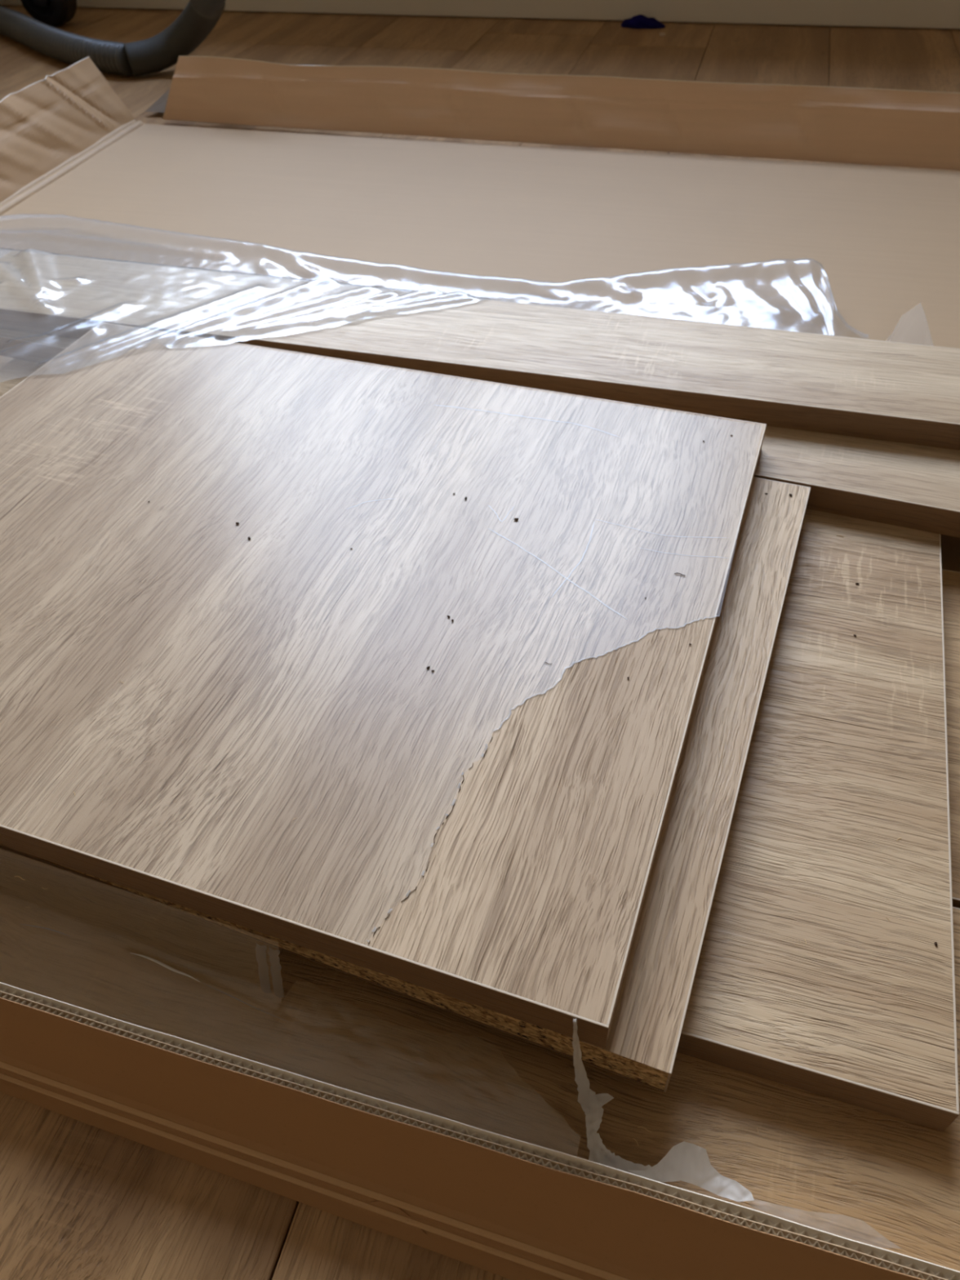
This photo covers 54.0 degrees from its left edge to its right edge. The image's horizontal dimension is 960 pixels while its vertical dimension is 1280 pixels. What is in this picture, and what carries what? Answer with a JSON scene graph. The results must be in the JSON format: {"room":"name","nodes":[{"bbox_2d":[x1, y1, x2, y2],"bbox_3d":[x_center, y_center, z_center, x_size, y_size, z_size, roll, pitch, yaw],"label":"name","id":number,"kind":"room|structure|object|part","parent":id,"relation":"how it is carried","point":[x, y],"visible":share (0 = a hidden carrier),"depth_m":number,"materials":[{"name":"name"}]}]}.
{"room":"living room","nodes":[
{"label":"living room","id":0,"kind":"room"},
{"bbox_2d":[0,4,959,1279],"bbox_3d":[-0.197,0.875,-0.254,6.000,0.060,5.550,9,46,12],"label":"floor","id":1,"kind":"structure","parent":0,"point":[79,1200],"depth_m":1.22,"materials":[{"name":"brown wood"}]},
{"bbox_2d":[0,0,225,76],"bbox_3d":[-0.817,-1.251,1.435,1.363,0.616,0.595,9,46,12],"label":"vacuum cleaner","id":2,"kind":"object","parent":1,"relation":"on","point":[159,52],"visible":0.94,"depth_m":1.49,"materials":[{"name":"grey plastic"}]},
{"bbox_2d":[0,55,959,1279],"bbox_3d":[0.167,-0.232,0.739,1.742,0.086,1.340,9,46,12],"label":"cardboard box","id":3,"kind":"object","parent":1,"relation":"on","point":[886,241],"visible":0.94,"depth_m":0.99,"materials":[{"name":"cardboard"}]},
{"bbox_2d":[0,213,867,363],"bbox_3d":[-0.156,-0.262,0.777,0.930,0.079,0.503,9,46,12],"label":"film","id":4,"kind":"object","parent":3,"relation":"in","point":[99,220],"visible":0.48,"depth_m":0.81,"materials":[{"name":"clear plastic"}]},
{"bbox_2d":[0,849,959,1271],"bbox_3d":[0.022,0.129,0.384,1.020,0.073,0.167,11,46,14],"label":"board panel","id":5,"kind":"object","parent":3,"relation":"in","point":[815,1161],"depth_m":0.37,"materials":[{"name":"brown wood"}]},
{"bbox_2d":[129,952,199,982],"bbox_3d":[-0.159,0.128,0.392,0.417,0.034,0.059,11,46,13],"label":"film","id":6,"kind":"object","parent":5,"relation":"on","point":[143,956],"visible":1,"depth_m":0.40,"materials":[{"name":"clear plastic"}]},
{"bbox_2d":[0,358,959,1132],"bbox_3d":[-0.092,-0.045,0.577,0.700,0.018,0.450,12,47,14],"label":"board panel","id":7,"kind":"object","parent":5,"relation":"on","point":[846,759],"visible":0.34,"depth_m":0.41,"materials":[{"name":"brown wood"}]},
{"bbox_2d":[8,476,810,1093],"bbox_3d":[-0.051,-0.011,0.515,0.400,0.018,0.370,14,47,16],"label":"board panel","id":8,"kind":"object","parent":7,"relation":"on","point":[642,1046],"visible":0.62,"depth_m":0.40,"materials":[{"name":"particle board"},{"name":"oak laminate"}]},
{"bbox_2d":[0,321,766,1048],"bbox_3d":[-0.123,-0.048,0.531,0.500,0.018,0.402,13,47,15],"label":"board panel","id":9,"kind":"object","parent":8,"relation":"on","point":[237,658],"visible":1,"depth_m":0.46,"materials":[{"name":"brown wood"}]},
{"bbox_2d":[347,404,728,943],"bbox_3d":[-0.121,-0.054,0.523,0.500,0.001,0.399,13,47,15],"label":"film","id":10,"kind":"object","parent":9,"relation":"on","point":[580,562],"visible":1,"depth_m":0.51,"materials":[{"name":"clear plastic"}]},
{"bbox_2d":[0,328,959,537],"bbox_3d":[0.072,-0.161,0.661,1.050,0.018,0.104,14,47,16],"label":"board","id":11,"kind":"object","parent":7,"relation":"on","point":[904,485],"visible":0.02,"depth_m":0.58,"materials":[{"name":"brown wood"}]},
{"bbox_2d":[0,250,959,449],"bbox_3d":[0.088,-0.204,0.678,1.070,0.018,0.100,11,46,13],"label":"board","id":12,"kind":"object","parent":11,"relation":"on","point":[897,392],"visible":1,"depth_m":0.68,"materials":[{"name":"brown wood"}]},
{"bbox_3d":[0.083,0.178,0.318,0.125,0.053,0.028,19,49,20],"label":"torn film strip","id":13,"kind":"part","parent":5,"relation":"part of","materials":[{"name":"clear plastic"}]},
{"bbox_3d":[0.165,-0.169,0.732,1.632,0.006,1.219,9,46,12],"label":"panel","id":14,"kind":"part","parent":3,"relation":"part of","materials":[{"name":"cardboard"}]},
{"bbox_2d":[942,568,959,908],"bbox_3d":[-0.040,-0.015,0.570,1.280,0.018,0.232,11,46,14],"label":"board panel","id":15,"kind":"object","parent":3,"relation":"in","point":[950,579],"visible":0.02,"depth_m":0.49,"materials":[{"name":"brown wood"}]},
{"bbox_2d":[621,14,665,29],"bbox_3d":[0.281,-1.065,1.619,0.077,0.019,0.034,9,46,12],"label":"scrap","id":16,"kind":"object","parent":1,"relation":"on","point":[639,21],"visible":1,"depth_m":1.61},
{"bbox_3d":[0.487,-1.959,0.792,6.000,2.560,0.120,9,46,12],"label":"wall","id":17,"kind":"structure","parent":0,"visible":0},
{"bbox_2d":[0,0,959,29],"bbox_3d":[0.507,-1.088,1.567,5.996,0.108,0.014,9,46,12],"label":"baseboard","id":18,"kind":"structure","parent":17,"relation":"attached to","point":[926,14],"depth_m":1.64,"materials":[{"name":"white paint"}]}
]}

